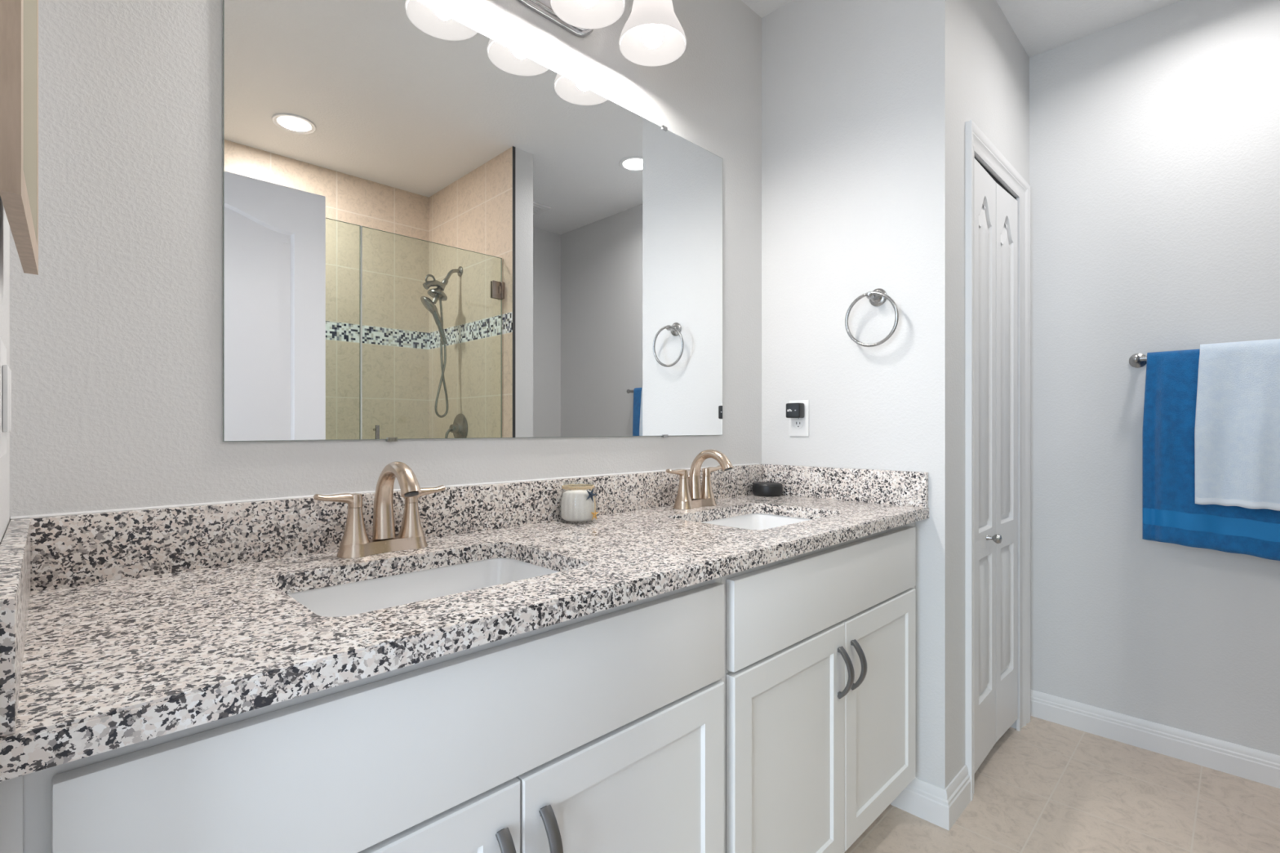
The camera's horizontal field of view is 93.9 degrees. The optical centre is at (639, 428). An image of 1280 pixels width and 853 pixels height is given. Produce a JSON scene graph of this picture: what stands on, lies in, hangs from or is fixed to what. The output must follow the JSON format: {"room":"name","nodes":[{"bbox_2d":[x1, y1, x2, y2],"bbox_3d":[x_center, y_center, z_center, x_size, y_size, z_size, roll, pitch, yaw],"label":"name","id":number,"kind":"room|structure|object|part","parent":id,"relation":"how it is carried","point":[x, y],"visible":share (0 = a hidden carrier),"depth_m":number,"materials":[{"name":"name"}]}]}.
{"room":"bathroom","nodes":[
{"label":"bathroom","id":0,"kind":"room"},
{"bbox_2d":[0,195,9,545],"bbox_3d":[-0.063,-0.170,-0.073,0.115,2.611,2.685,0,0,-45],"label":"wall","id":1,"kind":"structure","parent":0,"point":[4,224],"depth_m":0.76,"materials":[{"name":"white paint"}]},
{"bbox_2d":[0,337,11,457],"bbox_3d":[-0.649,-0.029,0.609,0.010,0.116,0.116,0,0,-45],"label":"light switch","id":2,"kind":"object","parent":1,"relation":"attached to","point":[5,371],"visible":1,"depth_m":0.58,"materials":[{"name":"white plastic"}]},
{"bbox_3d":[-0.651,-0.029,0.608,0.006,0.116,0.116,0,0,-45],"label":"plate","id":3,"kind":"part","parent":2,"relation":"part of","materials":[{"name":"white plastic"}]},
{"bbox_2d":[0,0,38,275],"bbox_3d":[-0.636,-0.493,0.610,0.030,0.603,0.354,0,0,-45],"label":"picture frame","id":4,"kind":"object","parent":1,"relation":"attached to","point":[19,19],"visible":1,"depth_m":0.52,"materials":[{"name":"beige wood"}]},
{"bbox_3d":[-0.521,-0.493,0.496,0.013,0.543,0.031,0,0,-45],"label":"rail","id":5,"kind":"part","parent":4,"relation":"part of","materials":[{"name":"beige wood"}]},
{"bbox_3d":[-0.633,-0.206,0.613,0.013,0.030,0.354,0,0,-44],"label":"rail","id":6,"kind":"part","parent":4,"relation":"part of","materials":[{"name":"beige wood"}]},
{"bbox_2d":[22,0,36,239],"bbox_3d":[-0.632,-0.493,0.614,0.010,0.543,0.294,0,0,-44],"label":"picture","id":7,"kind":"object","parent":4,"relation":"on","point":[29,6],"depth_m":0.61,"materials":[{"name":"beige fabric"}]},
{"bbox_3d":[-0.744,-0.493,0.730,0.013,0.543,0.031,0,0,-45],"label":"rail","id":8,"kind":"part","parent":4,"relation":"part of","materials":[{"name":"beige wood"}]},
{"bbox_2d":[9,0,761,520],"bbox_3d":[-0.305,-0.170,1.495,1.976,2.611,0.115,0,0,-45],"label":"wall","id":9,"kind":"structure","parent":0,"point":[116,340],"depth_m":0.97,"materials":[{"name":"white paint"}]},
{"bbox_2d":[10,463,764,591],"bbox_3d":[-0.217,0.178,1.487,1.859,0.102,0.019,0,0,-45],"label":"backsplash","id":10,"kind":"structure","parent":9,"relation":"attached to","point":[76,549],"depth_m":1.05,"materials":[{"name":"stone"}]},
{"bbox_2d":[222,0,722,441],"bbox_3d":[-0.216,-0.436,1.496,1.376,0.925,0.009,0,0,-45],"label":"wall mirror","id":11,"kind":"object","parent":9,"relation":"attached to","point":[432,229],"visible":1,"depth_m":1.29,"materials":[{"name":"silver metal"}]},
{"bbox_2d":[518,0,625,37],"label":"vanity light","id":12,"kind":"object","parent":9,"relation":"attached to","point":[580,18],"depth_m":1.46,"materials":[{"name":"white glass"}]},
{"bbox_3d":[-0.121,-1.069,1.392,0.175,0.163,0.175,0,0,-45],"label":"lamp shade","id":13,"kind":"part","parent":12,"relation":"part of","materials":[{"name":"white glass"}]},
{"bbox_3d":[-0.121,-1.068,1.392,0.054,0.162,0.054,0,0,-45],"label":"bulb","id":14,"kind":"part","parent":12,"relation":"part of","materials":[{"name":"white glass"}]},
{"bbox_2d":[618,0,686,66],"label":"vanity light","id":15,"kind":"object","parent":9,"relation":"attached to","point":[652,33],"depth_m":1.55,"materials":[{"name":"white glass"}]},
{"bbox_3d":[0.033,-1.069,1.545,0.175,0.163,0.175,0,0,-45],"label":"lamp shade","id":16,"kind":"part","parent":15,"relation":"part of","materials":[{"name":"white glass"}]},
{"bbox_3d":[0.033,-1.068,1.545,0.054,0.162,0.054,0,0,-45],"label":"bulb","id":17,"kind":"part","parent":15,"relation":"part of","materials":[{"name":"white glass"}]},
{"bbox_2d":[761,0,958,789],"bbox_3d":[0.655,-0.170,2.011,0.115,2.611,0.733,0,0,-45],"label":"wall","id":18,"kind":"structure","parent":0,"point":[860,98],"depth_m":1.85,"materials":[{"name":"white paint"}]},
{"bbox_2d":[789,400,808,435],"bbox_3d":[0.541,-0.034,2.038,0.008,0.122,0.074,0,0,-45],"label":"wall outlet","id":19,"kind":"object","parent":18,"relation":"attached to","point":[797,426],"visible":0.7,"depth_m":2.03,"materials":[{"name":"white plastic"}]},
{"bbox_2d":[786,403,804,417],"bbox_3d":[0.525,-0.060,2.025,0.034,0.050,0.054,0,0,-45],"label":"plug adapter","id":20,"kind":"object","parent":19,"relation":"attached to","point":[793,410],"visible":1,"depth_m":2.01,"materials":[{"name":"black plastic"}]},
{"bbox_2d":[794,418,803,428],"bbox_3d":[0.540,-0.015,2.037,0.003,0.034,0.034,0,0,-45],"label":"receptacle","id":21,"kind":"object","parent":19,"relation":"attached to","point":[798,423],"depth_m":2.03,"materials":[{"name":"grey plastic"}]},
{"bbox_2d":[844,288,898,346],"bbox_3d":[0.713,-0.340,1.825,0.064,0.184,0.166,0,0,-45],"label":"towel ring","id":22,"kind":"object","parent":18,"relation":"attached to","point":[877,297],"visible":1,"depth_m":1.82,"materials":[{"name":"grey metal"}]},
{"bbox_2d":[890,764,970,831],"bbox_3d":[0.883,1.084,1.814,0.193,0.104,0.164,0,0,-45],"label":"baseboard","id":23,"kind":"structure","parent":18,"relation":"attached to","point":[938,806],"depth_m":1.74,"materials":[{"name":"white wood"}]},
{"bbox_2d":[741,0,1181,57],"bbox_3d":[0.146,-1.505,0.137,5.600,0.060,2.950,0,0,-45],"label":"ceiling","id":24,"kind":"structure","parent":0,"point":[1040,26],"depth_m":2.13,"materials":[{"name":"white paint"}]},
{"bbox_2d":[958,0,1029,772],"bbox_3d":[1.211,-0.170,2.126,0.837,2.611,0.115,0,0,-45],"label":"wall","id":25,"kind":"structure","parent":0,"point":[993,64],"depth_m":1.91,"materials":[{"name":"white paint"}]},
{"bbox_2d":[974,157,1017,773],"bbox_3d":[1.234,0.108,2.057,0.536,1.951,0.077,0,0,-45],"label":"door","id":26,"kind":"structure","parent":25,"relation":"in","point":[995,206],"depth_m":2.05,"materials":[{"name":"white paint"}]},
{"bbox_3d":[1.162,0.361,1.961,0.033,0.033,0.043,0,0,-45],"label":"knob","id":27,"kind":"part","parent":26,"relation":"part of","materials":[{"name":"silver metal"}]},
{"bbox_2d":[964,120,1030,800],"bbox_3d":[1.258,0.098,2.079,0.713,2.076,0.018,0,0,-45],"label":"trim","id":28,"kind":"structure","parent":25,"relation":"attached to","point":[977,144],"depth_m":2.05,"materials":[{"name":"white wood"}]},
{"bbox_2d":[844,715,1279,852],"bbox_3d":[0.146,1.166,0.137,5.600,0.060,2.950,0,0,-45],"label":"floor","id":29,"kind":"structure","parent":0,"point":[1045,786],"depth_m":1.79,"materials":[{"name":"tile"}]},
{"bbox_2d":[0,577,724,852],"bbox_3d":[-0.347,0.700,0.956,0.927,0.872,0.588,0,0,-45],"label":"vanity cabinet","id":30,"kind":"object","parent":29,"relation":"on","point":[602,731],"visible":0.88,"depth_m":0.72,"materials":[{"name":"white paint"}]},
{"bbox_3d":[-0.317,0.734,0.634,0.438,0.544,0.018,0,0,-45],"label":"door","id":31,"kind":"part","parent":30,"relation":"part of","materials":[{"name":"white paint"}]},
{"bbox_3d":[-0.165,0.568,0.747,0.017,0.120,0.036,0,0,-45],"label":"handle","id":32,"kind":"part","parent":30,"relation":"part of","materials":[{"name":"grey metal"}]},
{"bbox_3d":[-0.118,0.568,0.794,0.017,0.120,0.036,0,0,-45],"label":"handle","id":33,"kind":"part","parent":30,"relation":"part of","materials":[{"name":"grey metal"}]},
{"bbox_3d":[-0.006,0.734,0.943,0.432,0.544,0.018,0,0,-45],"label":"door","id":34,"kind":"part","parent":30,"relation":"part of","materials":[{"name":"white paint"}]},
{"bbox_2d":[720,521,915,852],"bbox_3d":[0.315,0.700,1.610,0.932,0.872,0.588,0,0,-45],"label":"vanity cabinet","id":35,"kind":"object","parent":29,"relation":"on","point":[819,680],"visible":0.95,"depth_m":1.34,"materials":[{"name":"white paint"}]},
{"bbox_2d":[0,462,928,782],"bbox_3d":[-0.022,0.192,1.291,1.859,0.136,0.576,0,0,-45],"label":"countertop","id":36,"kind":"structure","parent":35,"relation":"on","point":[120,628],"depth_m":0.86,"materials":[{"name":"stone"}]},
{"bbox_2d":[313,461,445,558],"bbox_3d":[-0.479,0.144,1.112,0.189,0.169,0.190,0,0,-3],"label":"faucet","id":37,"kind":"object","parent":36,"relation":"on","point":[355,542],"visible":1,"depth_m":1.10,"materials":[{"name":"gold metal"}]},
{"bbox_3d":[-0.537,0.129,1.065,0.081,0.029,0.025,0,0,-45],"label":"lever","id":38,"kind":"part","parent":37,"relation":"part of","materials":[{"name":"silver metal"}]},
{"bbox_3d":[-0.517,0.175,1.085,0.049,0.064,0.049,0,0,-45],"label":"handle","id":39,"kind":"part","parent":37,"relation":"part of","materials":[{"name":"silver metal"}]},
{"bbox_3d":[-0.440,0.133,1.081,0.041,0.147,0.152,0,0,-45],"label":"spout","id":40,"kind":"part","parent":37,"relation":"part of","materials":[{"name":"silver metal"}]},
{"bbox_3d":[-0.443,0.175,1.158,0.049,0.064,0.049,0,0,-45],"label":"handle","id":41,"kind":"part","parent":37,"relation":"part of","materials":[{"name":"silver metal"}]},
{"bbox_3d":[-0.423,0.129,1.178,0.081,0.029,0.025,0,0,-45],"label":"lever","id":42,"kind":"part","parent":37,"relation":"part of","materials":[{"name":"silver metal"}]},
{"bbox_2d":[287,557,559,617],"bbox_3d":[-0.326,0.340,0.965,0.485,0.158,0.334,0,0,-45],"label":"sink","id":43,"kind":"object","parent":36,"relation":"in","point":[353,598],"visible":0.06,"depth_m":1.08,"materials":[{"name":"white ceramic"}]},
{"bbox_2d":[559,482,598,524],"bbox_3d":[-0.150,0.180,1.466,0.094,0.098,0.099,0,0,-45],"label":"decorative jar","id":44,"kind":"object","parent":36,"relation":"on","point":[579,504],"visible":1,"depth_m":1.44,"materials":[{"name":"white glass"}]},
{"bbox_2d":[666,448,733,509],"bbox_3d":[0.163,0.144,1.748,0.189,0.169,0.190,0,0,-3],"label":"faucet","id":45,"kind":"object","parent":36,"relation":"on","point":[690,495],"visible":1,"depth_m":1.73,"materials":[{"name":"gold"}]},
{"bbox_3d":[0.106,0.129,1.701,0.081,0.029,0.025,0,0,-45],"label":"lever","id":46,"kind":"part","parent":45,"relation":"part of","materials":[{"name":"silver metal"}]},
{"bbox_3d":[0.126,0.175,1.721,0.049,0.064,0.049,0,0,-45],"label":"handle","id":47,"kind":"part","parent":45,"relation":"part of","materials":[{"name":"silver metal"}]},
{"bbox_3d":[0.200,0.175,1.794,0.049,0.064,0.049,0,0,-45],"label":"handle","id":48,"kind":"part","parent":45,"relation":"part of","materials":[{"name":"silver metal"}]},
{"bbox_3d":[0.203,0.133,1.717,0.041,0.147,0.152,0,0,-45],"label":"spout","id":49,"kind":"part","parent":45,"relation":"part of","materials":[{"name":"silver metal"}]},
{"bbox_3d":[0.219,0.129,1.814,0.081,0.029,0.025,0,0,-45],"label":"lever","id":50,"kind":"part","parent":45,"relation":"part of","materials":[{"name":"silver metal"}]},
{"bbox_2d":[702,513,812,529],"bbox_3d":[0.312,0.340,1.593,0.485,0.158,0.339,0,0,-45],"label":"sink","id":51,"kind":"object","parent":36,"relation":"in","point":[751,521],"visible":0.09,"depth_m":1.80,"materials":[{"name":"white ceramic"}]},
{"bbox_2d":[752,482,782,496],"bbox_3d":[0.437,0.208,2.048,0.101,0.041,0.101,0,0,-45],"label":"smart speaker","id":52,"kind":"object","parent":36,"relation":"on","point":[759,489],"visible":1,"depth_m":2.01},
{"bbox_3d":[0.324,0.734,1.269,0.438,0.544,0.018,0,0,-45],"label":"door","id":53,"kind":"part","parent":35,"relation":"part of","materials":[{"name":"white paint"}]},
{"bbox_3d":[0.478,0.368,1.422,0.872,0.171,0.019,0,0,-45],"label":"drawer","id":54,"kind":"part","parent":35,"relation":"part of","materials":[{"name":"white paint"}]},
{"bbox_3d":[0.476,0.568,1.382,0.017,0.120,0.036,0,0,-45],"label":"handle","id":55,"kind":"part","parent":35,"relation":"part of","materials":[{"name":"grey metal"}]},
{"bbox_3d":[0.523,0.568,1.428,0.017,0.120,0.036,0,0,-45],"label":"handle","id":56,"kind":"part","parent":35,"relation":"part of","materials":[{"name":"grey metal"}]},
{"bbox_3d":[0.635,0.734,1.577,0.432,0.544,0.018,0,0,-45],"label":"door","id":57,"kind":"part","parent":35,"relation":"part of","materials":[{"name":"white paint"}]},
{"bbox_2d":[1029,0,1279,755],"bbox_3d":[1.988,-0.170,2.017,0.115,2.611,2.770,0,0,-45],"label":"wall","id":58,"kind":"structure","parent":0,"point":[1154,135],"depth_m":2.14,"materials":[{"name":"white paint"}]},
{"bbox_2d":[1128,353,1146,368],"bbox_3d":[1.989,-0.242,1.872,0.088,0.052,0.724,0,0,-45],"label":"towel bar","id":59,"kind":"object","parent":58,"relation":"attached to","point":[1137,360],"visible":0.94,"depth_m":2.12,"materials":[{"name":"grey metal"}]},
{"bbox_2d":[1142,349,1279,560],"bbox_3d":[1.946,0.081,1.859,0.091,0.687,0.586,0,0,-45],"label":"bath towel","id":60,"kind":"object","parent":59,"relation":"hanging from","point":[1171,514],"visible":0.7,"depth_m":1.98,"materials":[{"name":"blue fabric"}]},
{"bbox_2d":[1194,338,1279,511],"bbox_3d":[1.962,-0.012,1.845,0.120,0.530,0.365,0,0,-45],"label":"hand towel","id":61,"kind":"object","parent":60,"relation":"on","point":[1237,432],"visible":1,"depth_m":1.88,"materials":[{"name":"white fabric"}]},
{"bbox_2d":[1030,689,1279,788],"bbox_3d":[2.189,1.087,1.722,0.016,0.098,1.837,0,0,-45],"label":"baseboard","id":62,"kind":"structure","parent":58,"relation":"attached to","point":[1240,761],"depth_m":2.09,"materials":[{"name":"white wood"}]}
]}

